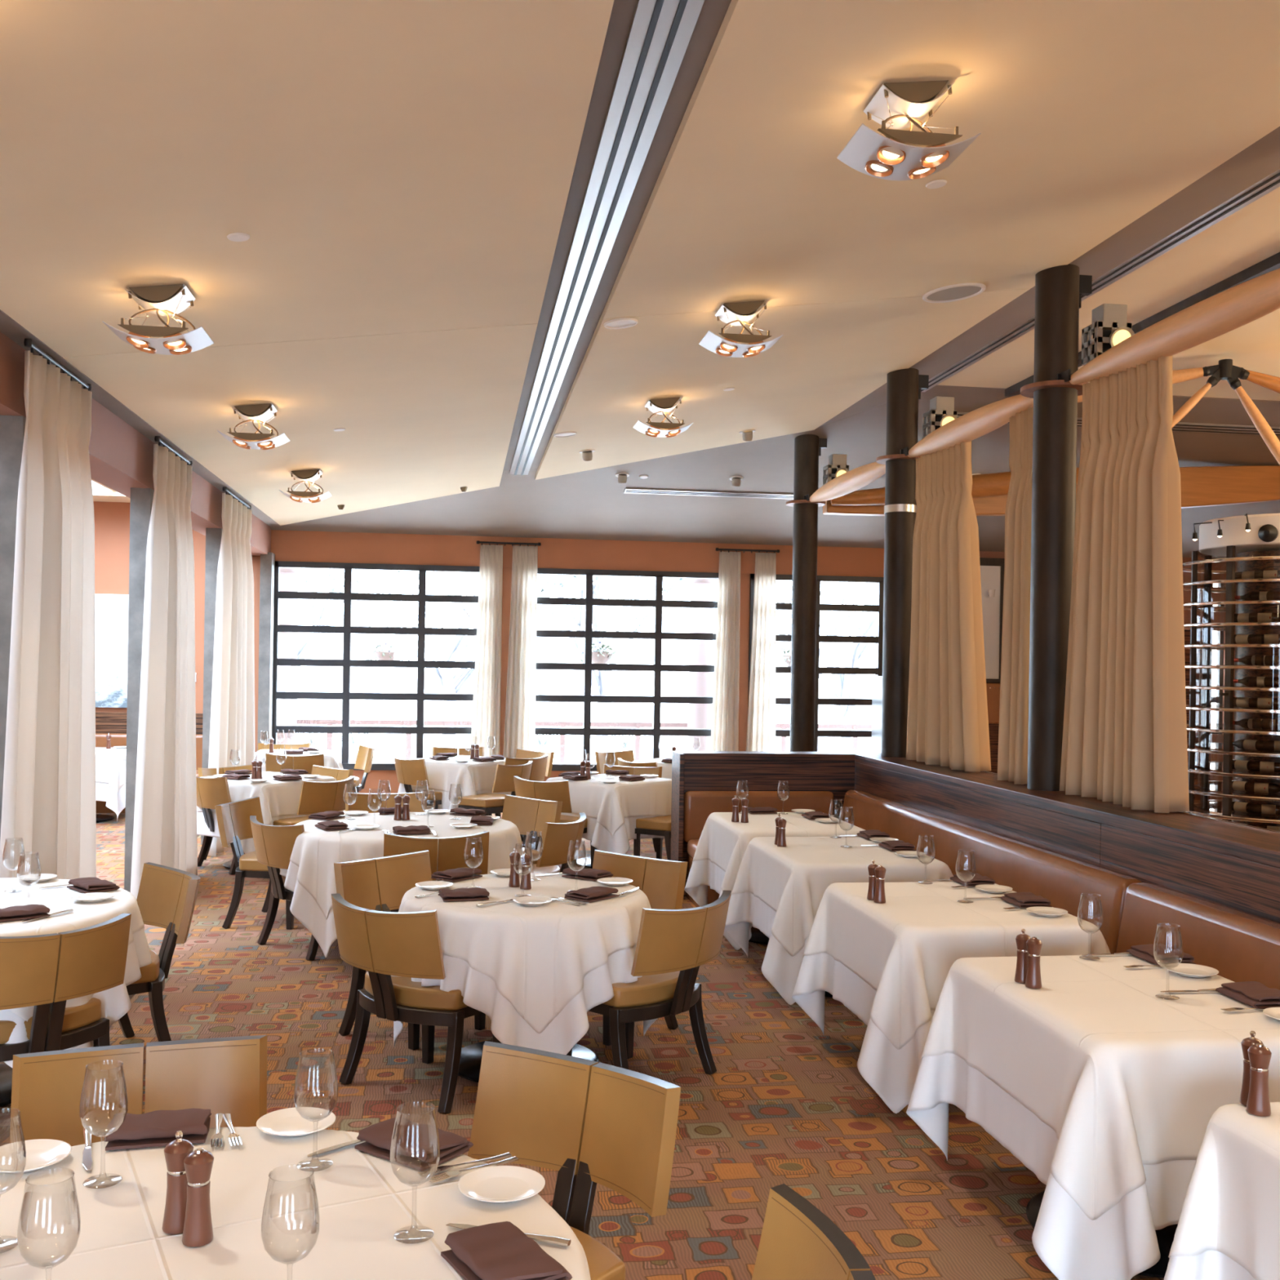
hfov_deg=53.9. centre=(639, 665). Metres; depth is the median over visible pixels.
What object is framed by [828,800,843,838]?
wine glass
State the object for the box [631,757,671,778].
cloth
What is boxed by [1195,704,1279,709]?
shelf
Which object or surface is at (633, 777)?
napkin
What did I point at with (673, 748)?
pepper mill
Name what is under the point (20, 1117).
bowl
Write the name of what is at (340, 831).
table knife
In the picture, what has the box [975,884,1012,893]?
bread plate
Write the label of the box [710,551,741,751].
curtain
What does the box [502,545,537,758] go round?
curtain
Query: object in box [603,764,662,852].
dining chair
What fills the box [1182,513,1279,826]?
wine rack
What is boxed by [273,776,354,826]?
dining chair
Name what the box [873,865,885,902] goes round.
salt mill
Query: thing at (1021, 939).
pepper mill
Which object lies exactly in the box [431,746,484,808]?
dining chair
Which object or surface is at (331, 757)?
cloth
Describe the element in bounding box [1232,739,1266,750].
wine bottle
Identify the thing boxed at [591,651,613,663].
bowl
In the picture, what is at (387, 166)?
ceiling
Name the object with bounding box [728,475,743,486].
ceiling spotlight
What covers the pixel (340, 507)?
smoke detector
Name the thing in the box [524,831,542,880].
wine glass
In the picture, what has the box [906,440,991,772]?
curtain
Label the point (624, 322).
ceiling speaker
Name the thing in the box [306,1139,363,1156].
table knife
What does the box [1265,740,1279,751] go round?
wine bottle
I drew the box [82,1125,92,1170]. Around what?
table knife
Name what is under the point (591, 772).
bread plate
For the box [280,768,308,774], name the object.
napkin
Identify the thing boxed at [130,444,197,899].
curtain
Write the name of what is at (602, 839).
tablecloth
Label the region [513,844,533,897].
wine glass
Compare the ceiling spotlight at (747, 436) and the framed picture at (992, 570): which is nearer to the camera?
the ceiling spotlight at (747, 436)
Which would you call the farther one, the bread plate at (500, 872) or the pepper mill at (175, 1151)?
the bread plate at (500, 872)
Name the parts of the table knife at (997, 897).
blade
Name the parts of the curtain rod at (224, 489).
rod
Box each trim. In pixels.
[0,309,280,526]
[0,415,26,837]
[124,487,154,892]
[200,528,222,844]
[257,552,275,751]
[503,0,731,471]
[1004,252,1279,396]
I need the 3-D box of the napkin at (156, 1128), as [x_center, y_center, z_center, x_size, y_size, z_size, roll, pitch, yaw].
[-1.001,0.958,2.622,0.198,0.038,0.143,1,0,-15]
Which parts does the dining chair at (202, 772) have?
leg, panel, panel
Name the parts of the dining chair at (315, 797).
seat, panel, panel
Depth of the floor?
5.05 m
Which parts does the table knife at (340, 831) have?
handle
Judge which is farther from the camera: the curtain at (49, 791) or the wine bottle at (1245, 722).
the wine bottle at (1245, 722)
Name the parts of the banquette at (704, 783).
frame, wood panel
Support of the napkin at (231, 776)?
on the cloth at (277, 798)
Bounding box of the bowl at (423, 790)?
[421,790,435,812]
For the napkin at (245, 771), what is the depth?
10.81 m
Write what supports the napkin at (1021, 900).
on the cloth at (905, 947)
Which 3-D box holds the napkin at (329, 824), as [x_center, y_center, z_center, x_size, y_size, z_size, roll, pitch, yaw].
[-1.821,0.945,7.438,0.143,0.038,0.198,1,0,-32]
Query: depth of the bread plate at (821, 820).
8.14 m
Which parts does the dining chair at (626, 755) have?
panel, panel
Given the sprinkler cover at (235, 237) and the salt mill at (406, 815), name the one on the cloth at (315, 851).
the salt mill at (406, 815)
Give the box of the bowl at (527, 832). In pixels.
[524,831,542,861]
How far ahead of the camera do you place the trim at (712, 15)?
5.09 m
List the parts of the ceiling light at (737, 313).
bulb, lamp plate, canopy plate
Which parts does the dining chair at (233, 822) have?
panel, leg, panel, seat, seat frame, leg, leg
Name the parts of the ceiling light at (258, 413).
lamp plate, canopy plate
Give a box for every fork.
[210,1113,223,1147]
[222,1113,242,1146]
[414,892,438,897]
[417,1152,511,1177]
[428,1156,519,1182]
[550,897,588,905]
[551,897,582,905]
[951,885,975,888]
[1003,906,1026,909]
[1123,964,1164,968]
[1220,1007,1266,1011]
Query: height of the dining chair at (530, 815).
0.803 m
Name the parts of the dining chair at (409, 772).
panel, panel, seat, rail, leg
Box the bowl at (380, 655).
[374,651,403,660]
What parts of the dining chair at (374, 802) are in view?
panel, panel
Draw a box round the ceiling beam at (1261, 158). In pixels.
[820,126,1279,426]
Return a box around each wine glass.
[0,1110,26,1253]
[2,838,25,892]
[17,852,40,904]
[17,1171,80,1270]
[79,1062,128,1188]
[261,1168,319,1266]
[293,1050,337,1171]
[342,783,357,819]
[367,788,382,825]
[377,780,391,815]
[390,1103,439,1244]
[415,782,428,815]
[421,790,435,827]
[448,783,462,819]
[463,837,483,888]
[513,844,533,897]
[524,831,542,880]
[567,840,586,891]
[777,781,789,813]
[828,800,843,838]
[838,808,853,847]
[916,835,935,884]
[955,849,976,903]
[1077,893,1103,960]
[1153,924,1183,999]
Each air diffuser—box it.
[509,0,704,475]
[920,168,1279,391]
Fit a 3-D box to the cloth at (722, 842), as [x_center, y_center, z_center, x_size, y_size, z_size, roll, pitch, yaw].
[0.946,1.245,8.173,1.060,0.469,1.269,1,0,-8]
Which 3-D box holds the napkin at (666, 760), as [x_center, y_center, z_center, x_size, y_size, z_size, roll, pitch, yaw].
[0.335,0.979,12.932,0.198,0.038,0.143,1,0,26]
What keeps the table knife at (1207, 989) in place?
on the cloth at (1126, 1077)
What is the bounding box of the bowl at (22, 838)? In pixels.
[2,838,25,870]
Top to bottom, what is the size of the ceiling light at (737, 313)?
0.284 m
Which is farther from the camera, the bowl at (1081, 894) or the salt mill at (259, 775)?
the salt mill at (259, 775)
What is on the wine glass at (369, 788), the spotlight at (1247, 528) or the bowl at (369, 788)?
the bowl at (369, 788)
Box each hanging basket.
[367,579,409,660]
[578,576,618,663]
[775,641,791,666]
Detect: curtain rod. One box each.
[23,338,91,391]
[154,435,192,466]
[222,486,251,509]
[476,540,541,546]
[715,547,779,553]
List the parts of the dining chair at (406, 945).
panel, leg, panel, rail, seat, leg, leg, seat frame, leg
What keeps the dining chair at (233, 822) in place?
on the floor
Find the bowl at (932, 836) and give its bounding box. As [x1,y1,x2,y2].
[916,835,935,864]
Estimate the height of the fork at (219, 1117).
0.010 m
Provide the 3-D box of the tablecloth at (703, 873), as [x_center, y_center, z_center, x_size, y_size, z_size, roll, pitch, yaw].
[0.939,1.370,8.173,1.147,0.712,1.360,1,0,-8]
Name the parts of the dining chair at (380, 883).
leg, panel, panel, leg, leg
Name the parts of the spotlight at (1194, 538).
lamp arm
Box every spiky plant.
[297,716,334,747]
[320,724,383,762]
[534,717,573,751]
[595,715,644,751]
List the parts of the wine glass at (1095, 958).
stem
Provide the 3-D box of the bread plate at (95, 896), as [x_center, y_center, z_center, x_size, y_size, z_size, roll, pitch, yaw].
[-2.231,0.950,5.136,0.163,0.016,0.163,1,0,-8]
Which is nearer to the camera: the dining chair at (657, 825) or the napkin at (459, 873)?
the napkin at (459, 873)
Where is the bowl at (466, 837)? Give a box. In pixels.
[463,837,483,867]
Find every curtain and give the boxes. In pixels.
[0,350,96,879]
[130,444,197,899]
[207,493,254,856]
[471,544,502,756]
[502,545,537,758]
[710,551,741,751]
[746,552,776,751]
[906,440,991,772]
[997,407,1033,784]
[1059,355,1189,813]
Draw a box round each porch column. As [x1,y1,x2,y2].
[277,567,302,749]
[687,577,717,751]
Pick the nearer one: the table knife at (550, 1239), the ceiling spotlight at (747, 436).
the table knife at (550, 1239)
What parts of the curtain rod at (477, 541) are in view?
rod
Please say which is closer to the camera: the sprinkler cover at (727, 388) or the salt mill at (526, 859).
the salt mill at (526, 859)
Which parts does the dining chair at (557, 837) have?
seat, panel, panel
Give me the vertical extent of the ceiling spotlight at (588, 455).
0.112 m
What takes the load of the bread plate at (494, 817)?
on the cloth at (315, 851)
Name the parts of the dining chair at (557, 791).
panel, leg, panel, seat, leg, leg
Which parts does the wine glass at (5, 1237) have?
stem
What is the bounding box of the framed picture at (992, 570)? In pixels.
[979,557,1004,679]
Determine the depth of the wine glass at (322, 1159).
2.47 m
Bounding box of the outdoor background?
[297,632,1216,730]
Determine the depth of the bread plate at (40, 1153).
2.49 m
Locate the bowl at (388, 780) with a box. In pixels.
[377,780,391,800]
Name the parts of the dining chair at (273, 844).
panel, leg, rail, panel, seat, leg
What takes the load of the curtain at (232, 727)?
hanging from the curtain rod at (224, 489)
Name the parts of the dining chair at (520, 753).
panel, panel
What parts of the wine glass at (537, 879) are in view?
stem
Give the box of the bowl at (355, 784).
[342,783,357,804]
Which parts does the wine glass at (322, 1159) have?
stem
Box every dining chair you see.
[0,913,131,1062]
[9,1035,266,1146]
[118,862,199,1041]
[195,776,244,875]
[197,764,252,859]
[214,796,293,929]
[249,815,319,960]
[257,742,311,751]
[265,753,324,774]
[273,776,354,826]
[311,764,353,781]
[331,893,501,1113]
[333,850,485,1049]
[345,791,426,814]
[352,744,375,793]
[383,831,488,911]
[393,755,442,808]
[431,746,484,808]
[457,760,532,841]
[467,1040,680,1279]
[481,755,547,818]
[488,748,554,815]
[501,794,562,863]
[513,776,596,868]
[529,813,586,874]
[566,890,731,1074]
[592,849,687,1045]
[595,749,634,773]
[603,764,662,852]
[617,758,657,767]
[633,814,671,860]
[751,1183,875,1279]
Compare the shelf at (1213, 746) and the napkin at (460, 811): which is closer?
the napkin at (460, 811)
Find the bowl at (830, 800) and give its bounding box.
[828,800,843,822]
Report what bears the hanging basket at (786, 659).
hanging from the trim
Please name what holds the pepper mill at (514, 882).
on the cloth at (538, 958)
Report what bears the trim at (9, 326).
attached to the wall at (121, 456)
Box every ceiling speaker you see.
[553,431,576,437]
[604,317,638,328]
[922,282,986,302]
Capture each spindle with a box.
[809,462,885,502]
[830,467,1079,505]
[907,394,1033,457]
[1069,267,1279,384]
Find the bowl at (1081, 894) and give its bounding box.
[1077,893,1103,933]
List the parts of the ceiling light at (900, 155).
bulb, bulb, lamp plate, canopy plate, bulb, bulb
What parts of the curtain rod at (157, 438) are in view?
rod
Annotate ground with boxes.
[297,733,871,763]
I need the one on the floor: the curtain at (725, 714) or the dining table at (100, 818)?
the dining table at (100, 818)
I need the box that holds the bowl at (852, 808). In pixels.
[838,808,853,831]
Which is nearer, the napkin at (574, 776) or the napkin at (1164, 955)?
the napkin at (1164, 955)
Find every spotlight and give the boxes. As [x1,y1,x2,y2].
[578,449,595,461]
[615,472,629,483]
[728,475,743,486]
[738,429,755,441]
[1191,521,1212,541]
[1217,520,1223,537]
[1244,513,1250,531]
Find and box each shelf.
[1194,743,1279,753]
[1195,664,1279,666]
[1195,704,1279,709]
[1195,724,1279,731]
[1197,603,1258,608]
[1200,625,1235,627]
[1200,684,1279,688]
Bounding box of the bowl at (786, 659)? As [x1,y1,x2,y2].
[782,655,791,666]
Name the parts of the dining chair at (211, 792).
panel, leg, panel, leg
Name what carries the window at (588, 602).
in the wall at (286, 545)
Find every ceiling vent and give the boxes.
[623,487,793,498]
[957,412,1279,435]
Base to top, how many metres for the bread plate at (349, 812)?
0.016 m
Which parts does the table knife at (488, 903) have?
handle, blade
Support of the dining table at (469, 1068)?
on the floor
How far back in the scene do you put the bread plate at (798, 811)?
8.67 m
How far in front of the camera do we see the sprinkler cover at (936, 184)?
5.39 m
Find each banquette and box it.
[670,751,854,906]
[840,752,1279,990]
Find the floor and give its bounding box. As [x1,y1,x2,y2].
[0,805,1232,1279]
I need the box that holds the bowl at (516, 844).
[513,844,533,875]
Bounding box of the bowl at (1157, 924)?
[1153,924,1183,968]
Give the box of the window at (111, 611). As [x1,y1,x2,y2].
[94,593,128,707]
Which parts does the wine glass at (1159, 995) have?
stem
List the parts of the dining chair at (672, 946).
leg, seat frame, leg, leg, seat, rail, panel, leg, panel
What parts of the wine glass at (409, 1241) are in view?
stem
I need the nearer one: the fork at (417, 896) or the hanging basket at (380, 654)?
the fork at (417, 896)
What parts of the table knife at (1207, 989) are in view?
blade, handle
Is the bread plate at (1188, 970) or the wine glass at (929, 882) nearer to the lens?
the bread plate at (1188, 970)
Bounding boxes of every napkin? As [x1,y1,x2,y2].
[0,904,49,921]
[66,877,119,893]
[103,1108,211,1151]
[222,773,250,779]
[224,768,252,774]
[272,774,302,780]
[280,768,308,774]
[284,750,303,754]
[298,746,318,751]
[308,810,345,820]
[315,820,349,831]
[354,1116,473,1171]
[377,806,409,814]
[392,825,431,835]
[429,755,449,759]
[431,867,482,881]
[435,752,457,756]
[438,887,489,901]
[440,1221,572,1279]
[449,807,486,816]
[470,815,493,825]
[472,756,496,761]
[491,754,504,759]
[558,771,580,776]
[561,866,613,880]
[562,773,587,780]
[564,886,618,902]
[605,769,629,774]
[617,774,644,781]
[661,758,671,762]
[747,806,777,813]
[801,811,830,819]
[856,830,889,839]
[878,840,915,851]
[949,872,995,887]
[1000,892,1052,907]
[1126,943,1195,965]
[1215,981,1279,1008]
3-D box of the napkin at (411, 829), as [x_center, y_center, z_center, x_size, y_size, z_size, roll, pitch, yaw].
[-1.322,0.953,7.286,0.198,0.038,0.143,1,0,-22]
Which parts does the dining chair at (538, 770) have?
leg, panel, panel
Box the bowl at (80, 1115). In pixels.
[79,1062,128,1137]
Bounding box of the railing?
[297,719,871,763]
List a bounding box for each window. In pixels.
[91,479,114,490]
[94,593,128,707]
[271,560,479,770]
[534,568,718,770]
[747,573,884,751]
[1196,626,1223,734]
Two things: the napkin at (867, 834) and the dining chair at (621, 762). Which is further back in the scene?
the dining chair at (621, 762)
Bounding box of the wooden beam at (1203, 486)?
[822,465,1279,515]
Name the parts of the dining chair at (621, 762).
panel, panel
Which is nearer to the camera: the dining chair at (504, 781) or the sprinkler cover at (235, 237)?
the sprinkler cover at (235, 237)
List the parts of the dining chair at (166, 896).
leg, seat frame, seat, rail, leg, panel, panel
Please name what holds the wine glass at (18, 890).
on the cloth at (57, 899)
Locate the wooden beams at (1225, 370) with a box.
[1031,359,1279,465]
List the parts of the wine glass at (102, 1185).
stem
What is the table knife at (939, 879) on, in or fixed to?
on the cloth at (905, 947)
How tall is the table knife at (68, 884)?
0.011 m
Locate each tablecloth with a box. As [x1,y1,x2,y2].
[0,927,151,1067]
[95,782,125,821]
[196,811,310,853]
[280,848,523,957]
[391,945,657,1054]
[401,786,511,813]
[537,812,664,853]
[684,859,752,950]
[724,892,808,1004]
[791,953,935,1113]
[906,1053,1196,1279]
[1164,1250,1255,1279]
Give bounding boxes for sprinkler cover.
[226,232,249,241]
[333,427,345,431]
[639,475,648,479]
[723,387,734,391]
[925,179,946,188]
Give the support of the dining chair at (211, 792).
on the floor
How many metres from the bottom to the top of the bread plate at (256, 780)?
0.016 m
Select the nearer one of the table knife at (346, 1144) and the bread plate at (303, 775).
the table knife at (346, 1144)
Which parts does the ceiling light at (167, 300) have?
bulb, lamp plate, canopy plate, bulb, bulb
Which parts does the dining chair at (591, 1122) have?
panel, seat, panel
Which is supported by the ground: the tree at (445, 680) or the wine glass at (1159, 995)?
the tree at (445, 680)
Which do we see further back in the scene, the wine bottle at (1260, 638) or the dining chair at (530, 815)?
the wine bottle at (1260, 638)
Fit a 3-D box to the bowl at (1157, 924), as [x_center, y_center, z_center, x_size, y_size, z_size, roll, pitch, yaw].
[1.621,0.864,3.863,0.085,0.133,0.085,1,0,15]
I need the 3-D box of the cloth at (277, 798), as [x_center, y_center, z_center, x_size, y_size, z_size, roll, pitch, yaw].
[-3.171,1.169,10.662,1.088,0.446,1.080,1,0,31]
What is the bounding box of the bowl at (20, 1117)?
[0,1110,26,1195]
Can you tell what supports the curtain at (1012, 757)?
hanging from the spindle at (977, 423)
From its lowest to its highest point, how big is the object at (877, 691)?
1.660 m
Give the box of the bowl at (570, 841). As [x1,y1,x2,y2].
[567,840,586,871]
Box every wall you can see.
[0,331,271,555]
[93,501,1235,806]
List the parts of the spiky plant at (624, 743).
stem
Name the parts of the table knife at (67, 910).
blade, handle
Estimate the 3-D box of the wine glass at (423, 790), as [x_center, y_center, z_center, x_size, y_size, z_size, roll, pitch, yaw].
[-1.274,0.863,7.578,0.085,0.221,0.085,1,0,-44]
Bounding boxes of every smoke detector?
[337,504,344,510]
[460,486,467,492]
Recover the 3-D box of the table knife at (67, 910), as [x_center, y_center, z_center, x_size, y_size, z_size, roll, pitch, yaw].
[-2.256,0.952,4.789,0.019,0.011,0.231,1,0,23]
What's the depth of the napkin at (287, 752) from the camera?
13.24 m
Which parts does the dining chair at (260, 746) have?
panel, panel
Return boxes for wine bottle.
[1231,760,1267,770]
[1231,780,1265,791]
[1231,801,1253,813]
[1232,697,1269,707]
[1232,718,1271,728]
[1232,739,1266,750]
[1233,655,1275,665]
[1233,676,1274,686]
[1234,613,1271,622]
[1234,634,1255,644]
[1235,570,1275,578]
[1235,591,1276,600]
[1245,782,1279,793]
[1248,613,1279,622]
[1248,676,1279,686]
[1248,697,1279,707]
[1250,591,1279,599]
[1250,761,1279,772]
[1252,719,1279,729]
[1252,804,1279,815]
[1254,569,1279,578]
[1254,655,1279,665]
[1255,634,1279,644]
[1257,825,1279,831]
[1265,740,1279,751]
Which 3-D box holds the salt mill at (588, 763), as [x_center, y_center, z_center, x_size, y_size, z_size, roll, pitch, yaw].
[-0.452,0.908,10.910,0.051,0.157,0.051,1,0,-8]
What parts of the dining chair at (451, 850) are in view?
panel, panel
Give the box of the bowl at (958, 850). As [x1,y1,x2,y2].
[955,849,976,881]
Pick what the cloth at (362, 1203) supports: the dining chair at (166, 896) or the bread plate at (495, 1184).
the bread plate at (495, 1184)
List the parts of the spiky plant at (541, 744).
stem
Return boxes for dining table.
[0,1063,12,1106]
[96,814,114,822]
[222,860,231,868]
[457,1040,598,1082]
[576,856,592,867]
[748,926,768,944]
[824,991,832,997]
[1026,1190,1177,1277]
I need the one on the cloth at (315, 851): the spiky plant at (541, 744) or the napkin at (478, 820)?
the napkin at (478, 820)
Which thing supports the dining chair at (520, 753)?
on the floor
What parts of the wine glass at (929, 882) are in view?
stem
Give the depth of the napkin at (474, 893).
5.26 m
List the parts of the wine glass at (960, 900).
stem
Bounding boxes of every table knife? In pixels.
[22,908,73,921]
[39,884,71,888]
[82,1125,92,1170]
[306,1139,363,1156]
[337,828,358,832]
[445,1222,570,1246]
[475,898,512,906]
[536,871,562,875]
[618,887,639,896]
[924,879,951,880]
[963,896,1000,898]
[1081,951,1131,955]
[1160,988,1217,992]
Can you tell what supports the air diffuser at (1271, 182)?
attached to the ceiling beam at (1261, 158)
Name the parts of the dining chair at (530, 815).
panel, seat, panel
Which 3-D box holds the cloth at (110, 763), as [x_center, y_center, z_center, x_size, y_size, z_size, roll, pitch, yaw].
[-5.946,1.126,13.437,1.080,0.446,1.088,1,0,-14]
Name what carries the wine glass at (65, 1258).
on the cloth at (362, 1203)
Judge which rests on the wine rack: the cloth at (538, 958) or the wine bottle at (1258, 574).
the wine bottle at (1258, 574)
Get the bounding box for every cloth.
[0,877,144,1021]
[0,1126,591,1279]
[95,746,126,792]
[196,771,343,825]
[254,749,342,772]
[289,812,522,919]
[397,755,505,798]
[398,872,651,1033]
[546,773,671,838]
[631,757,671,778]
[692,812,864,899]
[730,836,954,956]
[803,881,1110,1049]
[920,954,1279,1220]
[1168,1102,1279,1279]
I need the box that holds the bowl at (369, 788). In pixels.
[367,788,382,811]
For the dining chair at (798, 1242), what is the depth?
2.23 m
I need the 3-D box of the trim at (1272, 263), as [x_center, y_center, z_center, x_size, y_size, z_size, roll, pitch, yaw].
[4.220,-2.389,4.268,0.100,0.110,13.650,1,0,-8]
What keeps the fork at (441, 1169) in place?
on the cloth at (362, 1203)
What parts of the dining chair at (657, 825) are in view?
leg, seat frame, seat, leg, leg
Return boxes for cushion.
[95,733,202,769]
[683,791,834,842]
[687,839,699,857]
[840,790,1141,953]
[1115,882,1279,990]
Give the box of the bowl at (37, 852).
[17,852,40,886]
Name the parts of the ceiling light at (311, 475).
lamp plate, canopy plate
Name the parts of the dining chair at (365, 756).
leg, seat, rail, panel, panel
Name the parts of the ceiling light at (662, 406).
lamp plate, canopy plate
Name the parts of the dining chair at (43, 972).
panel, seat, rail, panel, leg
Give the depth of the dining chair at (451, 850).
7.00 m
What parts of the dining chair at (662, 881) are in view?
leg, panel, panel, leg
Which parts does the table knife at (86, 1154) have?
blade, handle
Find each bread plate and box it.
[0,1138,71,1173]
[16,873,57,882]
[71,892,115,902]
[113,746,126,748]
[213,773,227,777]
[248,778,269,782]
[256,1106,335,1136]
[301,774,319,777]
[306,751,322,753]
[343,810,368,815]
[351,824,379,830]
[415,880,453,889]
[425,808,449,813]
[449,822,477,828]
[453,760,470,762]
[457,1165,545,1202]
[486,815,500,820]
[489,868,521,876]
[512,896,551,906]
[590,771,599,774]
[596,877,632,885]
[600,779,619,783]
[640,774,658,777]
[791,808,815,813]
[814,817,840,822]
[869,837,898,843]
[894,850,926,857]
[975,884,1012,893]
[1026,906,1067,916]
[1164,963,1218,977]
[1262,1007,1279,1021]
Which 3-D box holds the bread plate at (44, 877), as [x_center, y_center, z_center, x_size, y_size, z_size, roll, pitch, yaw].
[-2.667,0.944,5.567,0.163,0.016,0.163,1,0,-8]
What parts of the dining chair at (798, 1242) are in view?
panel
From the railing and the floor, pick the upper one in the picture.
the railing
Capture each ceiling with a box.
[0,0,613,525]
[92,487,130,502]
[270,385,1279,558]
[534,0,1279,479]
[937,186,1279,388]
[1078,308,1279,400]
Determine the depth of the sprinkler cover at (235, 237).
5.11 m
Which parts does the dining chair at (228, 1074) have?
panel, panel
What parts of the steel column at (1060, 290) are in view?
bulb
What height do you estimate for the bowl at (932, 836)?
0.133 m
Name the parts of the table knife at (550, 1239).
blade, handle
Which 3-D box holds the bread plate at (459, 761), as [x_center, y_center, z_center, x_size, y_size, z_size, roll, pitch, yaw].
[-1.772,0.958,12.558,0.163,0.016,0.163,1,0,-8]
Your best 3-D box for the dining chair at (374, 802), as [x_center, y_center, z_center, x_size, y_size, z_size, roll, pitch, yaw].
[-1.807,1.328,8.993,0.598,0.803,0.600,1,0,-14]
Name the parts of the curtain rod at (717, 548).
rod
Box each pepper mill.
[106,733,111,748]
[162,1130,193,1234]
[251,758,257,778]
[268,737,274,752]
[393,792,402,820]
[470,742,475,759]
[508,848,519,887]
[580,759,585,775]
[671,745,676,752]
[731,795,739,822]
[774,814,781,844]
[866,860,878,900]
[1014,928,1030,983]
[1239,1031,1264,1106]
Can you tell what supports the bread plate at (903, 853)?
on the cloth at (793, 880)
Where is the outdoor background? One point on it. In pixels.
(330, 646)
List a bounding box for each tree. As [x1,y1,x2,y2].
[297,568,402,691]
[328,568,559,747]
[537,574,718,748]
[775,580,876,752]
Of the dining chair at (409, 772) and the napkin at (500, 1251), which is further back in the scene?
the dining chair at (409, 772)
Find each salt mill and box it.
[182,1147,213,1247]
[256,760,262,778]
[401,795,410,820]
[474,743,479,757]
[520,853,531,889]
[585,760,591,779]
[740,797,748,822]
[777,817,786,846]
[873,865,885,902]
[1025,937,1042,988]
[1246,1043,1271,1116]
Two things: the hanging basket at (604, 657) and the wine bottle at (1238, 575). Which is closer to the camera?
the wine bottle at (1238, 575)
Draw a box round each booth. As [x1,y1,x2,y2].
[95,712,203,813]
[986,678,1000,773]
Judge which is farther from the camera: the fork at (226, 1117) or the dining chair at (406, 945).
the dining chair at (406, 945)
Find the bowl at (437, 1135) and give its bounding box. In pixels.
[390,1103,439,1186]
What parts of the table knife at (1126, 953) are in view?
blade, handle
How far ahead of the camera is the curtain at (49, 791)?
6.48 m
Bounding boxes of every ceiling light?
[102,284,213,355]
[217,403,289,449]
[279,469,331,502]
[633,397,693,437]
[698,300,782,357]
[836,80,980,180]
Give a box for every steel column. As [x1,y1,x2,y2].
[786,434,848,751]
[875,368,957,757]
[1020,263,1134,791]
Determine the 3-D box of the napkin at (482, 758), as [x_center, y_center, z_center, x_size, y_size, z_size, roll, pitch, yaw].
[-1.573,0.949,12.727,0.143,0.038,0.198,1,0,43]
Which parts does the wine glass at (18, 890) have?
stem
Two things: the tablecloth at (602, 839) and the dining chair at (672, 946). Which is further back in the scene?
the tablecloth at (602, 839)
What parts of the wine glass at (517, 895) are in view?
stem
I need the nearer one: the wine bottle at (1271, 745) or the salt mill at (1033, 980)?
the salt mill at (1033, 980)
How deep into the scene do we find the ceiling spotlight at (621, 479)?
13.10 m
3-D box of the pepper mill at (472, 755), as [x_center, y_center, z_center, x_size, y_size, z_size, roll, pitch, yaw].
[-1.727,0.882,12.989,0.051,0.169,0.051,1,0,-8]
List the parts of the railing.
post, post, post, rail, post, post, post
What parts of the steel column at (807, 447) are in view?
bulb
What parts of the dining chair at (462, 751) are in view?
panel, panel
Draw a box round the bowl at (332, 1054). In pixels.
[293,1050,337,1121]
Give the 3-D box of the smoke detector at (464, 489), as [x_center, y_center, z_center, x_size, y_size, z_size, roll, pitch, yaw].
[-1.850,-1.845,13.217,0.080,0.053,0.080,1,0,-8]
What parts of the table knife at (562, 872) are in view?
blade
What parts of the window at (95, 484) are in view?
glass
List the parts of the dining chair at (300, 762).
panel, panel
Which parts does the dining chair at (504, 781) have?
seat frame, seat, leg, rail, panel, leg, panel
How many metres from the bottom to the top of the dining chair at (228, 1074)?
0.803 m
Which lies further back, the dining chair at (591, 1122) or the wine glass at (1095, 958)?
the wine glass at (1095, 958)
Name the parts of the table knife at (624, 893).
handle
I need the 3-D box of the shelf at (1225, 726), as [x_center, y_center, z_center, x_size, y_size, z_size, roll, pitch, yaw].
[4.958,0.489,9.812,1.160,0.007,1.160,1,0,-8]
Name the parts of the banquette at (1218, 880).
wood panel, wood panel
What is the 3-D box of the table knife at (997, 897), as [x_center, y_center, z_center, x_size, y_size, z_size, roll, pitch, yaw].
[1.515,1.011,5.477,0.231,0.011,0.019,1,0,-7]
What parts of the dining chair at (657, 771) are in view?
panel, panel, leg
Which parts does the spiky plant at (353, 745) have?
stem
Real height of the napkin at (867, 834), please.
0.038 m
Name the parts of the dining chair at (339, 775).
panel, panel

